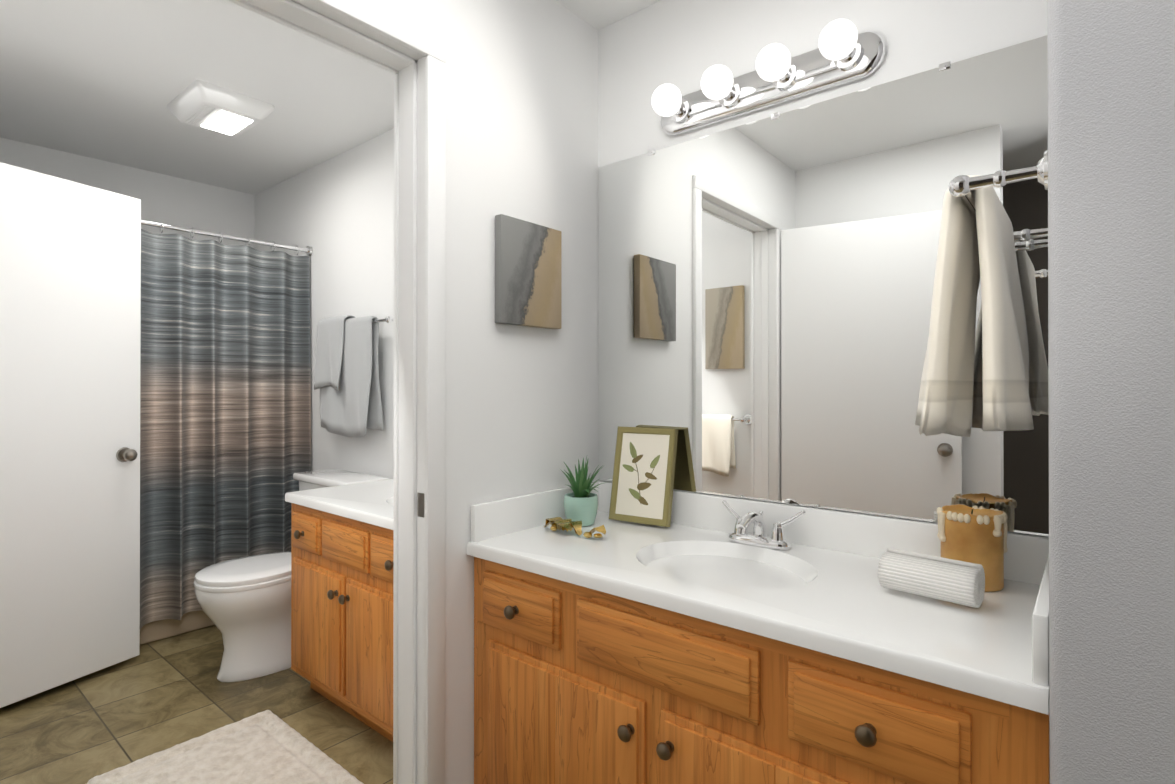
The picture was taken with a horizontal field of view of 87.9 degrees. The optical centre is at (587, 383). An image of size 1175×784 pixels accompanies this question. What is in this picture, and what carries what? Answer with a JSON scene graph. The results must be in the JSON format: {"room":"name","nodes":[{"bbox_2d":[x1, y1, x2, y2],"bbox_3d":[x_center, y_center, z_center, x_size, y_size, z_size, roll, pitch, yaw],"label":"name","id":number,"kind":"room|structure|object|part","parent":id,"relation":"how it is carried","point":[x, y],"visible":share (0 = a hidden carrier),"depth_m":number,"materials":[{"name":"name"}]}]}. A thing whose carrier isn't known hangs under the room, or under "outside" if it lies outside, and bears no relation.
{"room":"bathroom","nodes":[
{"label":"bathroom","id":0,"kind":"room"},
{"bbox_2d":[0,137,254,247],"bbox_3d":[-3.003,0.014,2.788,0.100,2.400,2.750,0,0,40],"label":"wall","id":1,"kind":"structure","parent":0,"point":[172,200],"depth_m":3.42,"materials":[{"name":"white paint"}]},
{"bbox_2d":[0,625,392,783],"bbox_3d":[-0.944,1.232,1.068,5.460,0.050,2.950,0,0,40],"label":"floor","id":2,"kind":"structure","parent":0,"point":[159,695],"depth_m":2.22,"materials":[{"name":"tile"}]},
{"bbox_2d":[140,610,214,644],"bbox_3d":[-2.340,1.014,2.996,0.642,0.401,1.569,0,0,40],"label":"bathtub","id":3,"kind":"object","parent":2,"relation":"on","point":[153,631],"depth_m":2.92,"materials":[{"name":"beige plastic"}]},
{"bbox_2d":[87,710,362,783],"bbox_3d":[-1.040,1.198,1.789,0.798,0.021,0.543,0,0,40],"label":"rug","id":4,"kind":"object","parent":2,"relation":"on","point":[267,747],"visible":0.96,"depth_m":1.92,"materials":[{"name":"beige fabric"}]},
{"bbox_2d":[193,468,388,681],"bbox_3d":[-1.331,0.823,2.699,0.500,0.782,0.713,0,0,40],"label":"toilet","id":5,"kind":"object","parent":2,"relation":"on","point":[244,603],"visible":0.48,"depth_m":2.50,"materials":[{"name":"white ceramic"}]},
{"bbox_2d":[285,478,393,741],"bbox_3d":[-0.624,0.768,2.230,1.008,0.888,0.554,0,0,40],"label":"bathroom vanity","id":6,"kind":"object","parent":2,"relation":"on","point":[342,596],"visible":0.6,"depth_m":2.11,"materials":[{"name":"brown wood"}]},
{"bbox_3d":[-0.840,0.642,2.070,0.638,0.200,0.032,0,0,40],"label":"knob","id":7,"kind":"part","parent":6,"relation":"part of","materials":[{"name":"brown metal"}]},
{"bbox_2d":[466,481,1049,783],"bbox_3d":[0.322,0.765,1.422,1.229,0.888,0.584,0,0,40],"label":"bathroom vanity","id":8,"kind":"object","parent":2,"relation":"on","point":[692,644],"visible":0.94,"depth_m":1.23,"materials":[{"name":"brown wood"}]},
{"bbox_2d":[544,517,605,537],"bbox_3d":[-0.039,0.401,1.698,0.223,0.034,0.080,0,0,40],"label":"ornament","id":9,"kind":"object","parent":8,"relation":"on","point":[558,523],"visible":0.98,"depth_m":1.69,"materials":[{"name":"brown metal"}]},
{"bbox_2d":[560,457,602,525],"bbox_3d":[-0.018,0.316,1.825,0.198,0.206,0.183,0,0,40],"label":"succulent plant","id":10,"kind":"object","parent":8,"relation":"on","point":[581,502],"visible":0.98,"depth_m":1.79,"materials":[{"name":"green plant"}]},
{"bbox_2d":[609,426,677,526],"bbox_3d":[0.167,0.275,1.837,0.196,0.285,0.024,0,-12,33],"label":"picture","id":11,"kind":"object","parent":8,"relation":"on","point":[643,477],"visible":1,"depth_m":1.83,"materials":[{"name":"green paper"}]},
{"bbox_2d":[722,500,805,549],"bbox_3d":[0.421,0.369,1.561,0.230,0.098,0.144,0,0,40],"label":"faucet","id":12,"kind":"object","parent":8,"relation":"on","point":[759,537],"visible":1,"depth_m":1.56,"materials":[{"name":"silver metal"}]},
{"bbox_2d":[878,548,984,607],"bbox_3d":[0.663,0.373,1.180,0.080,0.076,0.165,0,0,-44],"label":"roll","id":13,"kind":"object","parent":8,"relation":"on","point":[950,580],"visible":1,"depth_m":1.15,"materials":[{"name":"white fabric"}]},
{"bbox_2d":[937,504,1007,591],"bbox_3d":[0.803,0.339,1.276,0.128,0.156,0.128,0,0,40],"label":"pillar candle","id":14,"kind":"object","parent":8,"relation":"on","point":[975,534],"visible":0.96,"depth_m":1.23,"materials":[{"name":"wax"}]},
{"bbox_2d":[0,0,660,194],"bbox_3d":[-0.944,-1.218,1.077,5.460,0.050,2.950,0,0,40],"label":"ceiling","id":15,"kind":"structure","parent":0,"point":[107,80],"depth_m":2.41,"materials":[{"name":"white paint"}]},
{"bbox_2d":[167,80,274,136],"bbox_3d":[-1.566,-1.151,2.604,0.370,0.070,0.300,0,0,40],"label":"light","id":16,"kind":"object","parent":15,"relation":"attached to","point":[210,106],"visible":0.98,"depth_m":2.53,"materials":[{"name":"white plastic"}]},
{"bbox_2d":[367,0,597,783],"bbox_3d":[-0.495,0.009,1.502,0.120,2.400,1.515,0,0,40],"label":"wall","id":17,"kind":"structure","parent":0,"point":[521,410],"depth_m":1.72,"materials":[{"name":"white paint"}]},
{"bbox_2d":[0,162,140,707],"bbox_3d":[-2.097,0.187,2.285,0.096,1.990,0.810,0,0,23],"label":"entry door","id":18,"kind":"structure","parent":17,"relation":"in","point":[70,298],"depth_m":2.41,"materials":[{"name":"white paint"}]},
{"bbox_3d":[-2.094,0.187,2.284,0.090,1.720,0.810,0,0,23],"label":"knob","id":19,"kind":"part","parent":18,"relation":"part of","materials":[{"name":"grey metal"}]},
{"bbox_2d":[228,0,445,783],"bbox_3d":[-0.718,0.169,1.234,0.153,2.078,0.936,0,0,40],"label":"door frame","id":20,"kind":"structure","parent":17,"relation":"attached to","point":[411,57],"depth_m":1.53,"materials":[{"name":"white paint"}]},
{"bbox_3d":[-0.418,0.304,1.530,0.028,0.060,0.001,0,0,40],"label":"door trim strike","id":21,"kind":"part","parent":20,"relation":"part of","materials":[{"name":"grey metal"}]},
{"bbox_2d":[495,214,560,328],"bbox_3d":[-0.168,-0.317,1.777,0.028,0.299,0.247,0,0,40],"label":"picture","id":22,"kind":"object","parent":17,"relation":"attached to","point":[527,273],"visible":0.94,"depth_m":1.75},
{"bbox_2d":[254,0,1048,537],"bbox_3d":[-0.032,0.012,2.167,5.460,2.400,0.100,0,0,40],"label":"wall","id":23,"kind":"structure","parent":0,"point":[336,212],"depth_m":1.96,"materials":[{"name":"white paint"}]},
{"bbox_2d":[140,219,312,628],"bbox_3d":[-2.026,0.169,2.738,0.109,1.860,1.571,0,0,40],"label":"shower curtain","id":24,"kind":"object","parent":23,"relation":"attached to","point":[225,401],"visible":0.52,"depth_m":2.96,"materials":[{"name":"grey fabric"}]},
{"bbox_2d":[313,315,393,436],"bbox_3d":[-1.117,-0.040,2.912,0.670,0.586,0.144,0,0,40],"label":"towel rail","id":25,"kind":"object","parent":23,"relation":"attached to","point":[346,375],"visible":0.98,"depth_m":2.87,"materials":[{"name":"white fabric"}]},
{"bbox_2d":[313,315,355,389],"bbox_3d":[-1.233,-0.150,3.003,0.255,0.366,0.136,0,0,40],"label":"towel","id":26,"kind":"object","parent":25,"relation":"hanging from","point":[330,357],"depth_m":2.95,"materials":[{"name":"grey fabric"}]},
{"bbox_2d":[652,19,885,135],"bbox_3d":[0.429,-0.810,1.623,0.640,0.112,0.148,0,0,40],"label":"sconce","id":27,"kind":"object","parent":23,"relation":"attached to","point":[844,52],"visible":1,"depth_m":1.59,"materials":[{"name":"silver metal"}]},
{"bbox_2d":[598,35,1048,536],"bbox_3d":[0.506,-0.205,1.646,1.225,1.051,0.011,0,0,40],"label":"mirror","id":28,"kind":"object","parent":23,"relation":"attached to","point":[765,289],"visible":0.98,"depth_m":1.56,"materials":[{"name":"silver glass"}]},
{"bbox_2d":[1047,0,1174,783],"bbox_3d":[1.272,0.006,0.613,1.265,2.400,0.620,0,0,40],"label":"wall block","id":29,"kind":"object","parent":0,"point":[1111,230],"visible":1,"depth_m":0.74,"materials":[{"name":"grey paint"}]},
{"bbox_2d":[915,149,1047,436],"bbox_3d":[0.721,-0.117,1.105,0.209,0.447,0.500,0,0,40],"label":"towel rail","id":30,"kind":"object","parent":29,"relation":"attached to","point":[978,236],"visible":0.9,"depth_m":1.00,"materials":[{"name":"white fabric"}]}
]}

